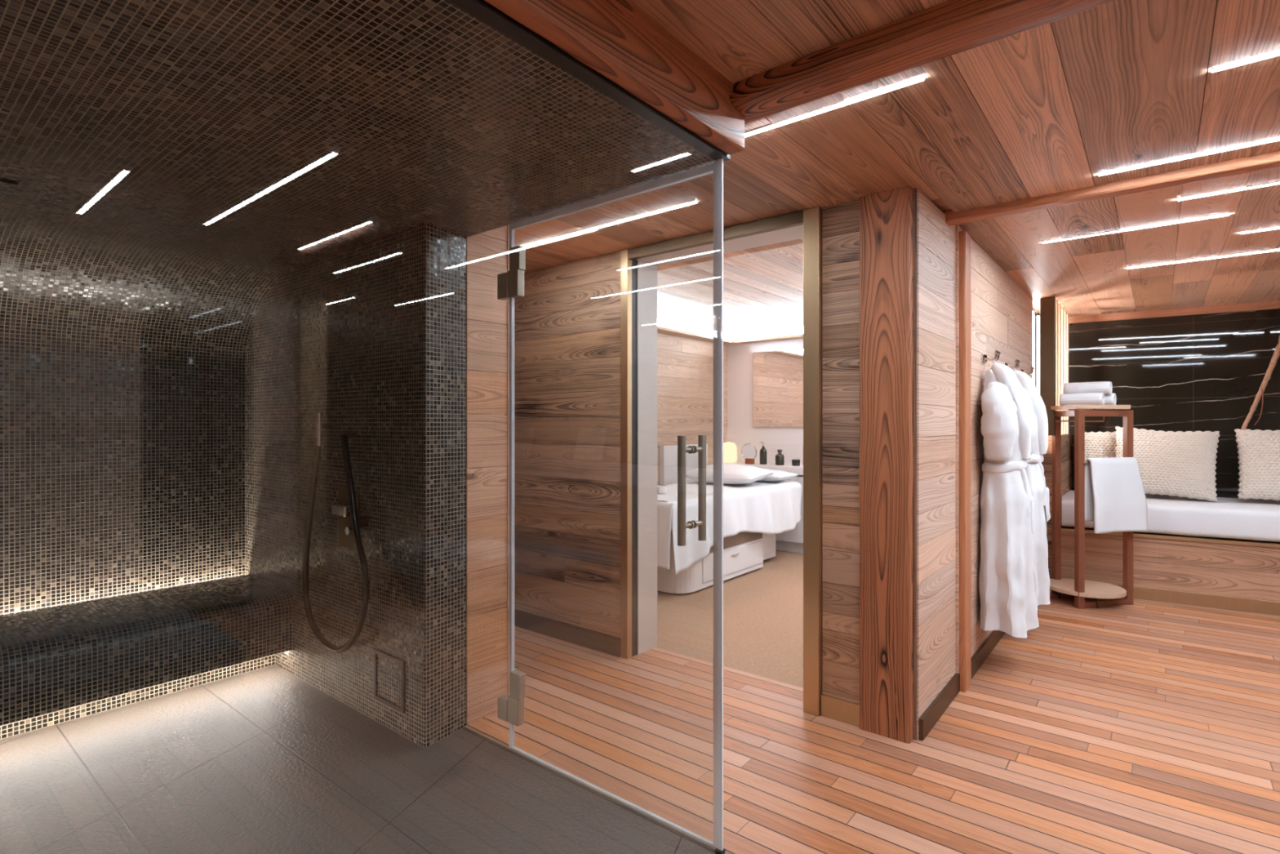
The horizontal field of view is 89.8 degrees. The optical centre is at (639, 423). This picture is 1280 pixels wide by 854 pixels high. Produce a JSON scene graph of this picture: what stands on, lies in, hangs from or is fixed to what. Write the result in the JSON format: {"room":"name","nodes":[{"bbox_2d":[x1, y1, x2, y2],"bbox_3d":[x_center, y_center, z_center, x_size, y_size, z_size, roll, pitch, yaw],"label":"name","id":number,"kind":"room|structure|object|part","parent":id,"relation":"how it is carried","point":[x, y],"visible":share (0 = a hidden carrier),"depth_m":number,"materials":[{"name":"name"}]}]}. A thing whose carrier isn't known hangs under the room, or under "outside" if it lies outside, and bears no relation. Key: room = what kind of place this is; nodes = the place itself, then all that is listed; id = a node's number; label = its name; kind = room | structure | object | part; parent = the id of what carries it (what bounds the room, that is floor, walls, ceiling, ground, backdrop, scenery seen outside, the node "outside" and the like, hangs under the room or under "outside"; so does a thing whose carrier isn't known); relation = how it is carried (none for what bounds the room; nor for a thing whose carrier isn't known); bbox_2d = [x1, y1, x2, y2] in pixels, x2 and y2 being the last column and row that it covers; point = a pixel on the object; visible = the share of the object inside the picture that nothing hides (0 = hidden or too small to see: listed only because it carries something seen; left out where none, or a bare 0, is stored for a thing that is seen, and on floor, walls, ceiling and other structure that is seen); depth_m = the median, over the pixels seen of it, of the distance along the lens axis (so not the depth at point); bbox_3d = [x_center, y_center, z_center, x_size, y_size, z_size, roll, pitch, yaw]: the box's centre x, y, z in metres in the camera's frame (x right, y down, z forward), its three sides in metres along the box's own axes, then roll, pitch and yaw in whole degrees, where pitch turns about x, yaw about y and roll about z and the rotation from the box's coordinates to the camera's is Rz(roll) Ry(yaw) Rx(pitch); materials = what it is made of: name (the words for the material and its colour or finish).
{"room":"spa","nodes":[
{"label":"spa","id":0,"kind":"room"},
{"bbox_2d":[0,0,345,615],"bbox_3d":[-1.741,0.239,1.798,2.961,2.022,2.200,0,0,39],"label":"wall","id":1,"kind":"structure","parent":0,"point":[125,329],"depth_m":2.99,"materials":[{"name":"brown tile"}]},
{"bbox_2d":[245,223,466,747],"bbox_3d":[-1.504,0.238,3.153,1.899,2.024,0.207,0,0,39],"label":"wall","id":2,"kind":"structure","parent":0,"point":[370,338],"depth_m":2.72,"materials":[{"name":"brown tile"}]},
{"bbox_2d":[302,413,369,652],"bbox_3d":[-1.338,0.477,2.844,0.582,1.053,0.063,0,0,39],"label":"shower hose","id":3,"kind":"object","parent":2,"relation":"attached to","point":[320,425],"visible":1,"depth_m":2.82,"materials":[{"name":"black"}]},
{"bbox_2d":[331,488,367,550],"bbox_3d":[-1.276,0.420,2.801,0.244,0.260,0.055,0,0,39],"label":"shower mixer","id":4,"kind":"object","parent":2,"relation":"attached to","point":[341,508],"visible":0.75,"depth_m":2.82,"materials":[{"name":"brown metal"}]},
{"bbox_3d":[-1.304,0.378,2.817,0.120,0.055,0.045,0,0,39],"label":"lever","id":5,"kind":"part","parent":4,"relation":"part of","materials":[{"name":"silver metal"}]},
{"bbox_3d":[-1.289,0.420,2.840,0.175,0.260,0.010,0,0,39],"label":"plate","id":6,"kind":"part","parent":4,"relation":"part of","materials":[{"name":"brown metal"}]},
{"bbox_2d":[345,526,360,535],"bbox_3d":[-1.242,0.460,2.776,0.036,0.036,0.050,0,0,39],"label":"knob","id":7,"kind":"object","parent":4,"relation":"attached to","point":[348,530],"depth_m":2.75,"materials":[{"name":"metal"}]},
{"bbox_3d":[-1.196,0.420,2.745,0.048,0.047,0.040,0,0,39],"label":"knob","id":8,"kind":"part","parent":4,"relation":"part of","materials":[{"name":"brown metal"}]},
{"bbox_2d":[373,648,405,713],"bbox_3d":[-1.028,1.050,2.631,0.231,0.206,0.008,0,0,39],"label":"access hatch","id":9,"kind":"object","parent":2,"relation":"attached to","point":[389,671],"visible":1,"depth_m":2.62,"materials":[{"name":"black"}]},
{"bbox_3d":[-1.027,1.050,2.632,0.191,0.172,0.002,0,0,39],"label":"tiled lid","id":10,"kind":"part","parent":9,"relation":"part of","materials":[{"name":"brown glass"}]},
{"bbox_2d":[509,223,511,747],"bbox_3d":[-0.607,0.239,2.565,0.285,2.018,0.012,0,0,39],"label":"glass sidelight","id":11,"kind":"object","parent":2,"relation":"attached to","point":[509,224],"visible":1,"depth_m":2.47,"materials":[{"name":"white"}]},
{"bbox_2d":[19,0,716,250],"bbox_3d":[-1.881,-0.841,1.789,3.225,0.138,2.820,0,0,39],"label":"ceiling","id":12,"kind":"structure","parent":0,"point":[344,125],"depth_m":1.67,"materials":[{"name":"brown tile"}]},
{"bbox_2d":[466,224,509,724],"bbox_3d":[-1.407,0.160,3.377,1.968,2.180,0.248,0,0,39],"label":"wall","id":13,"kind":"structure","parent":0,"point":[487,253],"depth_m":2.75,"materials":[{"name":"brown wood"}]},
{"bbox_2d":[514,251,620,637],"bbox_3d":[-0.789,0.085,4.153,1.954,2.330,0.230,0,0,39],"label":"wall","id":14,"kind":"structure","parent":0,"point":[567,317],"depth_m":3.69,"materials":[{"name":"brown wood"}]},
{"bbox_2d":[514,608,620,657],"bbox_3d":[-0.827,1.200,4.025,1.855,0.100,0.020,0,0,39],"label":"baseboard","id":15,"kind":"structure","parent":14,"relation":"attached to","point":[606,643],"depth_m":3.67,"materials":[{"name":"brown wood"}]},
{"bbox_2d":[497,161,717,848],"bbox_3d":[-0.156,0.240,2.201,1.002,2.016,0.135,0,0,39],"label":"door","id":16,"kind":"structure","parent":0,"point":[510,284],"depth_m":2.08,"materials":[{"name":"clear"}]},
{"bbox_3d":[0.135,0.198,1.918,0.025,0.325,0.062,0,0,39],"label":"handle","id":17,"kind":"part","parent":16,"relation":"part of","materials":[{"name":"silver metal"}]},
{"bbox_3d":[0.181,0.198,1.975,0.025,0.325,0.062,0,0,39],"label":"handle","id":18,"kind":"part","parent":16,"relation":"part of","materials":[{"name":"silver metal"}]},
{"bbox_2d":[0,550,1279,853],"bbox_3d":[2.488,1.275,1.012,11.000,0.050,9.900,0,0,39],"label":"floor","id":19,"kind":"structure","parent":0,"point":[1144,726],"depth_m":2.39,"materials":[{"name":"brown wood"}]},
{"bbox_2d":[0,574,292,739],"bbox_3d":[-1.725,1.041,1.800,2.938,0.418,2.177,0,0,39],"label":"shower bench","id":20,"kind":"object","parent":19,"relation":"on","point":[68,662],"visible":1,"depth_m":2.79,"materials":[{"name":"black tile"}]},
{"bbox_2d":[445,0,730,853],"bbox_3d":[-0.509,0.224,0.947,0.038,2.052,2.414,0,0,39],"label":"panel frame","id":21,"kind":"object","parent":19,"relation":"on","point":[482,11],"visible":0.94,"depth_m":1.69,"materials":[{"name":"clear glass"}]},
{"bbox_2d":[464,725,715,849],"bbox_3d":[-0.246,1.249,2.263,1.226,0.006,0.006,0,0,39],"label":"trim","id":22,"kind":"structure","parent":19,"relation":"on","point":[465,726],"depth_m":2.17,"materials":[{"name":"silver metal"}]},
{"bbox_2d":[657,501,775,593],"bbox_3d":[0.548,0.895,5.470,0.780,0.670,2.000,0,0,39],"label":"massage table","id":23,"kind":"object","parent":19,"relation":"on","point":[744,552],"visible":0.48,"depth_m":5.06,"materials":[{"name":"white paint"}]},
{"bbox_2d":[657,480,801,575],"bbox_3d":[0.520,0.784,5.431,0.970,0.512,2.144,0,0,39],"label":"sheet","id":24,"kind":"object","parent":23,"relation":"on","point":[766,507],"visible":0.45,"depth_m":5.04,"materials":[{"name":"white fabric"}]},
{"bbox_2d":[657,485,666,493],"bbox_3d":[0.163,0.507,4.945,0.090,0.056,0.090,0,0,39],"label":"candle jar","id":25,"kind":"object","parent":24,"relation":"on","point":[660,489],"visible":0.81,"depth_m":4.91,"materials":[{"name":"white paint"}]},
{"bbox_2d":[685,464,774,484],"bbox_3d":[0.779,0.450,5.772,0.720,0.171,0.459,0,0,36],"label":"pillow","id":26,"kind":"object","parent":24,"relation":"on","point":[732,473],"visible":0.77,"depth_m":5.58,"materials":[{"name":"white fabric"}]},
{"bbox_2d":[757,468,798,480],"bbox_3d":[1.102,0.480,6.077,0.700,0.117,0.380,0,0,39],"label":"pillow","id":27,"kind":"object","parent":24,"relation":"on","point":[778,475],"visible":0.32,"depth_m":5.84,"materials":[{"name":"white fabric"}]},
{"bbox_3d":[0.757,1.095,5.154,0.014,0.190,0.930,0,0,39],"label":"drawer","id":28,"kind":"part","parent":23,"relation":"part of","materials":[{"name":"white paint"}]},
{"bbox_2d":[709,531,762,553],"bbox_3d":[0.756,0.905,5.154,0.010,0.150,0.930,0,0,39],"label":"drawer","id":29,"kind":"object","parent":23,"relation":"attached to","point":[744,539],"depth_m":5.23,"materials":[{"name":"white"}]},
{"bbox_2d":[659,443,803,553],"bbox_3d":[1.695,0.730,5.806,2.858,1.040,1.265,0,0,39],"label":"counter","id":30,"kind":"object","parent":19,"relation":"on","point":[792,540],"depth_m":6.31,"materials":[{"name":"white paint"}]},
{"bbox_3d":[0.452,0.730,6.495,0.058,1.040,0.775,0,0,39],"label":"panel","id":31,"kind":"part","parent":30,"relation":"part of","materials":[{"name":"white paint"}]},
{"bbox_2d":[723,441,737,462],"bbox_3d":[0.956,0.305,6.914,0.180,0.220,0.180,0,0,39],"label":"table lamp","id":32,"kind":"object","parent":30,"relation":"on","point":[730,449],"visible":0.87,"depth_m":6.84,"materials":[{"name":"yellow glass"}]},
{"bbox_2d":[740,443,756,463],"bbox_3d":[1.127,0.308,6.673,0.188,0.214,0.050,0,0,39],"label":"vanity mirror","id":33,"kind":"object","parent":30,"relation":"on","point":[748,451],"visible":1,"depth_m":6.67,"materials":[{"name":"clear mirror"}]},
{"bbox_2d":[707,461,803,475],"bbox_3d":[1.947,0.453,6.104,2.840,0.075,0.485,0,0,39],"label":"countertop","id":34,"kind":"structure","parent":30,"relation":"on","point":[788,468],"depth_m":6.36,"materials":[{"name":"white paint"}]},
{"bbox_2d":[760,441,767,464],"bbox_3d":[1.267,0.300,6.599,0.074,0.231,0.074,0,0,39],"label":"pump bottle","id":35,"kind":"object","parent":30,"relation":"on","point":[763,453],"visible":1,"depth_m":6.57,"materials":[{"name":"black glass"}]},
{"bbox_2d":[775,449,784,465],"bbox_3d":[1.408,0.338,6.472,0.090,0.155,0.090,0,0,39],"label":"glass bottle","id":36,"kind":"object","parent":30,"relation":"on","point":[780,458],"visible":1,"depth_m":6.44,"materials":[{"name":"brown"}]},
{"bbox_3d":[1.567,0.825,6.127,0.700,0.630,0.018,0,0,39],"label":"door","id":37,"kind":"part","parent":30,"relation":"part of","materials":[{"name":"white paint"}]},
{"bbox_2d":[791,459,799,466],"bbox_3d":[1.547,0.385,6.373,0.082,0.060,0.082,0,0,39],"label":"jar","id":38,"kind":"object","parent":30,"relation":"on","point":[794,462],"visible":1,"depth_m":6.34,"materials":[{"name":"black glass"}]},
{"bbox_3d":[1.547,0.365,6.373,0.082,0.020,0.082,0,0,39],"label":"lid","id":39,"kind":"part","parent":38,"relation":"part of","materials":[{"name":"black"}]},
{"bbox_2d":[858,186,913,743],"bbox_3d":[1.001,0.160,2.605,0.205,2.180,0.093,0,0,39],"label":"pillar","id":40,"kind":"structure","parent":19,"relation":"on","point":[886,467],"depth_m":2.56,"materials":[{"name":"brown wood"}]},
{"bbox_2d":[955,230,971,692],"bbox_3d":[1.534,0.175,3.050,0.048,2.150,0.128,0,0,39],"label":"pillar","id":41,"kind":"structure","parent":19,"relation":"on","point":[964,258],"depth_m":3.00,"materials":[{"name":"brown wood"}]},
{"bbox_2d":[1048,404,1133,608],"bbox_3d":[3.139,0.560,4.502,0.509,1.380,0.471,0,0,39],"label":"towel stand","id":42,"kind":"object","parent":19,"relation":"on","point":[1104,594],"visible":0.91,"depth_m":4.44,"materials":[{"name":"brown wood"}]},
{"bbox_3d":[3.063,0.578,4.724,0.042,1.345,0.042,0,0,0],"label":"post","id":43,"kind":"part","parent":42,"relation":"part of","materials":[{"name":"brown wood"}]},
{"bbox_3d":[3.024,-0.073,4.543,0.041,0.041,0.372,0,0,12],"label":"rail","id":44,"kind":"part","parent":42,"relation":"part of","materials":[{"name":"brown wood"}]},
{"bbox_3d":[2.984,0.578,4.361,0.042,1.345,0.042,0,0,0],"label":"post","id":45,"kind":"part","parent":42,"relation":"part of","materials":[{"name":"brown wood"}]},
{"bbox_2d":[1058,392,1105,405],"bbox_3d":[3.098,-0.170,4.506,0.102,0.092,0.255,0,0,-44],"label":"rolled towel","id":46,"kind":"object","parent":42,"relation":"on","point":[1086,398],"visible":0.99,"depth_m":4.47,"materials":[{"name":"white fabric"}]},
{"bbox_2d":[1062,381,1112,394],"bbox_3d":[3.150,-0.248,4.523,0.274,0.094,0.100,0,0,45],"label":"rolled towel","id":47,"kind":"object","parent":46,"relation":"on","point":[1105,387],"visible":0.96,"depth_m":4.49,"materials":[{"name":"white fabric"}]},
{"bbox_2d":[1050,404,1130,409],"bbox_3d":[3.123,-0.117,4.496,0.490,0.027,0.440,0,0,39],"label":"shelf","id":48,"kind":"object","parent":42,"relation":"attached to","point":[1066,406],"depth_m":4.40,"materials":[{"name":"brown wood"}]},
{"bbox_3d":[3.225,1.228,4.591,0.420,0.041,0.041,0,0,40],"label":"rail","id":49,"kind":"part","parent":42,"relation":"part of","materials":[{"name":"brown wood"}]},
{"bbox_3d":[3.186,-0.073,4.409,0.413,0.041,0.041,0,0,-13],"label":"rail","id":50,"kind":"part","parent":42,"relation":"part of","materials":[{"name":"brown wood"}]},
{"bbox_3d":[3.186,1.228,4.409,0.413,0.041,0.041,0,0,-13],"label":"rail","id":51,"kind":"part","parent":42,"relation":"part of","materials":[{"name":"brown wood"}]},
{"bbox_2d":[1104,392,1116,404],"bbox_3d":[3.199,-0.170,4.547,0.103,0.092,0.270,0,0,-45],"label":"rolled towel","id":52,"kind":"object","parent":42,"relation":"on","point":[1110,399],"visible":0.21,"depth_m":4.45,"materials":[{"name":"white fabric"}]},
{"bbox_2d":[1084,457,1147,533],"bbox_3d":[3.239,0.480,4.377,0.437,0.502,0.104,0,0,-14],"label":"towel","id":53,"kind":"object","parent":42,"relation":"hanging from","point":[1115,499],"visible":1,"depth_m":4.36,"materials":[{"name":"white fabric"}]},
{"bbox_3d":[3.387,0.578,4.457,0.042,1.345,0.042,0,0,0],"label":"post","id":54,"kind":"part","parent":42,"relation":"part of","materials":[{"name":"brown wood"}]},
{"bbox_2d":[1061,526,1279,615],"bbox_3d":[6.428,1.019,3.264,7.200,0.462,0.968,0,0,34],"label":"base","id":55,"kind":"object","parent":19,"relation":"on","point":[1240,575],"visible":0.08,"depth_m":4.45,"materials":[{"name":"brown wood"}]},
{"bbox_3d":[6.165,1.205,2.868,7.200,0.090,0.018,0,0,34],"label":"skirting","id":56,"kind":"part","parent":55,"relation":"part of","materials":[{"name":"brown wood"}]},
{"bbox_3d":[6.176,0.798,2.885,7.200,0.021,0.038,0,0,34],"label":"edge trim","id":57,"kind":"part","parent":55,"relation":"part of","materials":[{"name":"brown wood"}]},
{"bbox_2d":[1062,489,1279,542],"bbox_3d":[6.408,0.678,3.288,7.101,0.222,0.950,0,0,34],"label":"mattress","id":58,"kind":"object","parent":55,"relation":"on","point":[1259,519],"visible":0.6,"depth_m":4.44,"materials":[{"name":"white fabric"}]},
{"bbox_2d":[1084,431,1116,458],"bbox_3d":[3.869,0.306,5.269,0.503,0.489,0.214,0,0,32],"label":"cushion","id":59,"kind":"object","parent":58,"relation":"on","point":[1099,444],"visible":0.21,"depth_m":5.28,"materials":[{"name":"beige fabric"}]},
{"bbox_2d":[1115,426,1219,501],"bbox_3d":[3.975,0.290,4.875,0.646,0.542,0.268,0,0,38],"label":"cushion","id":60,"kind":"object","parent":58,"relation":"on","point":[1180,464],"visible":0.83,"depth_m":4.77,"materials":[{"name":"beige fabric"}]},
{"bbox_2d":[1234,428,1279,500],"bbox_3d":[4.568,0.294,4.512,0.567,0.513,0.263,0,0,34],"label":"cushion","id":61,"kind":"object","parent":58,"relation":"on","point":[1259,451],"visible":1,"depth_m":4.55,"materials":[{"name":"beige fabric"}]},
{"bbox_2d":[657,311,727,485],"bbox_3d":[-0.074,0.085,6.005,0.140,2.330,3.550,0,0,39],"label":"wall","id":62,"kind":"structure","parent":0,"point":[685,365],"depth_m":6.56,"materials":[{"name":"brown wood"}]},
{"bbox_2d":[657,318,713,342],"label":"light","id":63,"kind":"object","parent":62,"relation":"attached to","point":[666,326],"depth_m":6.42,"materials":[{"name":"white"}]},
{"bbox_2d":[657,243,803,327],"bbox_3d":[1.054,-1.095,5.125,3.200,0.030,3.599,0,0,39],"label":"ceiling","id":64,"kind":"structure","parent":0,"point":[763,286],"depth_m":5.16,"materials":[{"name":"brown wood"}]},
{"bbox_2d":[822,188,929,740],"bbox_3d":[0.997,0.085,2.724,0.381,2.330,0.208,0,0,39],"label":"wall","id":65,"kind":"structure","parent":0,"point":[841,540],"depth_m":2.71,"materials":[{"name":"brown wood"}]},
{"bbox_2d":[821,693,859,727],"bbox_3d":[0.846,1.205,2.704,0.171,0.090,0.018,0,0,39],"label":"baseboard","id":66,"kind":"structure","parent":65,"relation":"attached to","point":[845,711],"depth_m":2.70,"materials":[{"name":"brown metal"}]},
{"bbox_2d":[727,307,1037,444],"bbox_3d":[1.062,0.085,5.055,3.100,2.330,3.500,0,0,39],"label":"wall","id":67,"kind":"structure","parent":0,"point":[740,429],"depth_m":7.04,"materials":[{"name":"white paint"}]},
{"bbox_2d":[723,325,803,344],"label":"light","id":68,"kind":"object","parent":67,"relation":"attached to","point":[795,332],"depth_m":6.85,"materials":[{"name":"white plastic"}]},
{"bbox_2d":[753,347,803,427],"bbox_3d":[1.945,-0.370,6.404,1.840,0.820,0.028,0,0,39],"label":"wall mirror","id":69,"kind":"object","parent":67,"relation":"attached to","point":[778,375],"visible":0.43,"depth_m":6.78,"materials":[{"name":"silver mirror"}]},
{"bbox_2d":[514,0,1279,316],"bbox_3d":[2.488,-0.945,1.012,11.000,0.030,9.900,0,0,39],"label":"ceiling","id":70,"kind":"structure","parent":0,"point":[1048,108],"depth_m":2.14,"materials":[{"name":"brown wood"}]},
{"bbox_2d":[522,200,697,247],"bbox_3d":[-0.216,-0.928,3.047,1.163,0.004,0.025,0,0,39],"label":"recessed light","id":71,"kind":"object","parent":70,"relation":"in","point":[691,202],"visible":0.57,"depth_m":2.96,"materials":[{"name":"glowing white light diffuser"}]},
{"bbox_2d":[484,0,744,154],"bbox_3d":[-1.045,-0.855,0.209,0.054,0.152,4.212,0,0,39],"label":"beam","id":72,"kind":"structure","parent":70,"relation":"attached to","point":[594,33],"depth_m":1.46,"materials":[{"name":"brown wood"}]},
{"bbox_2d":[604,0,733,94],"bbox_3d":[-1.052,-0.922,0.162,0.034,0.040,4.130,0,0,39],"label":"trim","id":73,"kind":"structure","parent":72,"relation":"attached to","point":[626,7],"depth_m":1.53,"materials":[{"name":"brown wood"}]},
{"bbox_2d":[744,75,925,137],"bbox_3d":[0.487,-0.928,1.943,0.705,0.004,0.025,0,0,39],"label":"recessed light","id":74,"kind":"object","parent":70,"relation":"in","point":[919,78],"visible":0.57,"depth_m":1.86,"materials":[{"name":"glowing white light diffuser"}]},
{"bbox_2d":[728,0,1115,124],"bbox_3d":[3.174,-0.914,-0.511,7.620,0.077,0.148,0,0,39],"label":"beam","id":75,"kind":"structure","parent":70,"relation":"attached to","point":[948,28],"depth_m":1.52,"materials":[{"name":"brown wood"}]},
{"bbox_2d":[1040,297,1055,435],"bbox_3d":[3.016,-0.422,4.750,0.091,1.014,0.060,0,0,39],"label":"post","id":76,"kind":"object","parent":70,"relation":"attached to","point":[1047,305],"visible":0.77,"depth_m":4.72,"materials":[{"name":"brown wood"}]},
{"bbox_2d":[942,151,1279,226],"bbox_3d":[4.227,-0.923,0.585,7.358,0.057,0.081,0,0,39],"label":"beam","id":77,"kind":"structure","parent":70,"relation":"attached to","point":[1268,160],"depth_m":2.47,"materials":[{"name":"brown wood"}]},
{"bbox_2d":[1040,213,1231,243],"bbox_3d":[2.336,-0.928,3.069,0.715,0.004,0.025,0,0,39],"label":"recessed light","id":78,"kind":"object","parent":70,"relation":"in","point":[1228,214],"visible":1,"depth_m":3.04,"materials":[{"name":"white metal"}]},
{"bbox_2d":[1097,137,1279,176],"bbox_3d":[1.990,-0.928,2.165,0.731,0.004,0.025,0,0,39],"label":"recessed light","id":79,"kind":"object","parent":70,"relation":"in","point":[1277,138],"visible":1,"depth_m":2.22,"materials":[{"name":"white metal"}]},
{"bbox_2d":[1126,248,1279,268],"bbox_3d":[3.362,-0.928,3.468,1.174,0.004,0.025,0,0,39],"label":"recessed light","id":80,"kind":"object","parent":70,"relation":"in","point":[1277,249],"visible":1,"depth_m":3.61,"materials":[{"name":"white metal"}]},
{"bbox_2d":[1177,181,1279,200],"bbox_3d":[2.695,-0.928,2.284,1.205,0.004,0.025,0,0,39],"label":"recessed light","id":81,"kind":"object","parent":70,"relation":"in","point":[1277,182],"visible":1,"depth_m":2.56,"materials":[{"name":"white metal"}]},
{"bbox_2d":[1210,49,1279,72],"bbox_3d":[1.973,-0.928,1.305,1.218,0.004,0.025,0,0,39],"label":"recessed light","id":82,"kind":"object","parent":70,"relation":"in","point":[1275,53],"visible":1,"depth_m":1.64,"materials":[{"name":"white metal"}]},
{"bbox_2d":[1235,335,1279,440],"bbox_3d":[4.633,-0.395,4.753,0.072,1.066,0.333,0,0,-38],"label":"branch","id":83,"kind":"object","parent":70,"relation":"hanging from","point":[1276,355],"visible":0.91,"depth_m":4.76,"materials":[{"name":"brown wood"}]},
{"bbox_2d":[1239,226,1279,234],"bbox_3d":[3.191,-0.928,2.909,0.697,0.004,0.025,0,0,39],"label":"recessed light","id":84,"kind":"object","parent":70,"relation":"in","point":[1275,228],"visible":1,"depth_m":3.08,"materials":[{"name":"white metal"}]},
{"bbox_2d":[912,188,1039,739],"bbox_3d":[2.068,0.160,3.754,0.100,2.180,3.120,0,0,39],"label":"wall","id":85,"kind":"structure","parent":0,"point":[1002,311],"depth_m":2.86,"materials":[{"name":"brown wood"}]},
{"bbox_2d":[918,673,959,741],"bbox_3d":[1.289,1.208,2.776,0.038,0.085,0.604,0,0,39],"label":"baseboard","id":86,"kind":"structure","parent":85,"relation":"attached to","point":[931,716],"depth_m":2.72,"materials":[{"name":"brown metal"}]},
{"bbox_2d":[970,630,1005,678],"bbox_3d":[2.319,1.208,4.028,0.028,0.085,2.378,0,0,39],"label":"baseboard","id":87,"kind":"structure","parent":85,"relation":"attached to","point":[980,656],"depth_m":3.39,"materials":[{"name":"brown wood"}]},
{"bbox_2d":[981,350,999,362],"bbox_3d":[1.851,-0.356,3.390,0.079,0.056,0.090,0,0,39],"label":"robe hook","id":88,"kind":"object","parent":85,"relation":"attached to","point":[984,357],"visible":1,"depth_m":3.37,"materials":[{"name":"silver metal"}]},
{"bbox_3d":[1.826,-0.348,3.410,0.014,0.040,0.090,0,0,39],"label":"plate","id":89,"kind":"part","parent":88,"relation":"part of","materials":[{"name":"silver metal"}]},
{"bbox_2d":[979,360,1039,637],"bbox_3d":[1.915,0.355,3.318,0.249,1.387,0.498,0,0,39],"label":"bathrobe","id":90,"kind":"object","parent":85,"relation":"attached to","point":[1008,603],"visible":1,"depth_m":3.20,"materials":[{"name":"white fabric"}]},
{"bbox_2d":[1002,359,1019,368],"bbox_3d":[2.234,-0.356,3.864,0.079,0.056,0.090,0,0,39],"label":"robe hook","id":91,"kind":"object","parent":85,"relation":"attached to","point":[1016,362],"visible":0.81,"depth_m":3.84,"materials":[{"name":"silver metal"}]},
{"bbox_2d":[1013,368,1050,605],"bbox_3d":[2.295,0.355,3.793,0.241,1.388,0.498,0,0,39],"label":"bathrobe","id":92,"kind":"object","parent":91,"relation":"hanging from","point":[1034,469],"visible":0.39,"depth_m":3.67,"materials":[{"name":"white fabric"}]},
{"bbox_2d":[1019,366,1034,374],"bbox_3d":[2.605,-0.356,4.323,0.079,0.056,0.090,0,0,39],"label":"robe hook","id":93,"kind":"object","parent":85,"relation":"attached to","point":[1032,368],"visible":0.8,"depth_m":4.29,"materials":[{"name":"silver metal"}]},
{"bbox_2d":[1032,310,1039,392],"bbox_3d":[3.340,0.160,5.465,0.070,2.180,1.700,0,0,39],"label":"wall niche","id":94,"kind":"object","parent":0,"point":[1035,314],"visible":0.06,"depth_m":5.40,"materials":[{"name":"white"}]},
{"bbox_2d":[1032,311,1039,389],"bbox_3d":[3.225,-0.415,5.240,0.018,0.970,0.895,0,0,39],"label":"light","id":95,"kind":"object","parent":94,"relation":"attached to","point":[1037,317],"visible":0.2,"depth_m":5.35,"materials":[{"name":"white"}]},
{"bbox_2d":[1041,434,1071,578],"bbox_3d":[3.414,0.669,5.277,0.138,1.162,0.949,0,0,39],"label":"wall","id":96,"kind":"structure","parent":0,"point":[1066,439],"depth_m":4.92,"materials":[{"name":"brown wood"}]},
{"bbox_2d":[1055,300,1068,434],"bbox_3d":[3.374,-0.421,5.148,0.033,1.013,0.770,0,0,39],"label":"screen","id":97,"kind":"object","parent":96,"relation":"on","point":[1061,317],"visible":0.73,"depth_m":5.13,"materials":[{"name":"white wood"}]},
{"bbox_2d":[1068,308,1279,499],"bbox_3d":[6.702,-0.015,3.723,7.450,1.730,0.100,0,0,34],"label":"wall","id":98,"kind":"structure","parent":0,"point":[1197,372],"depth_m":5.17,"materials":[{"name":"black stone"}]},
{"bbox_2d":[1068,300,1279,324],"bbox_3d":[6.684,-0.902,3.651,7.200,0.055,0.050,0,0,34],"label":"trim","id":99,"kind":"structure","parent":98,"relation":"attached to","point":[1268,304],"depth_m":5.18,"materials":[{"name":"brown wood"}]},
{"bbox_3d":[0.005,0.085,3.673,2.911,2.328,0.018,0,0,39],"label":"wall","id":100,"kind":"structure","parent":0,"visible":0},
{"bbox_2d":[620,206,823,716],"bbox_3d":[0.408,0.085,3.194,1.122,2.330,0.258,0,0,39],"label":"door frame","id":101,"kind":"structure","parent":100,"relation":"in","point":[638,265],"depth_m":3.41,"materials":[{"name":"brown metal"}]},
{"bbox_3d":[-0.073,0.161,3.441,0.048,2.178,0.038,0,0,39],"label":"frame post","id":102,"kind":"part","parent":101,"relation":"part of","materials":[{"name":"brown metal"}]},
{"bbox_3d":[0.747,0.161,2.778,0.072,2.178,0.038,0,0,39],"label":"frame post","id":103,"kind":"part","parent":101,"relation":"part of","materials":[{"name":"brown metal"}]}
]}

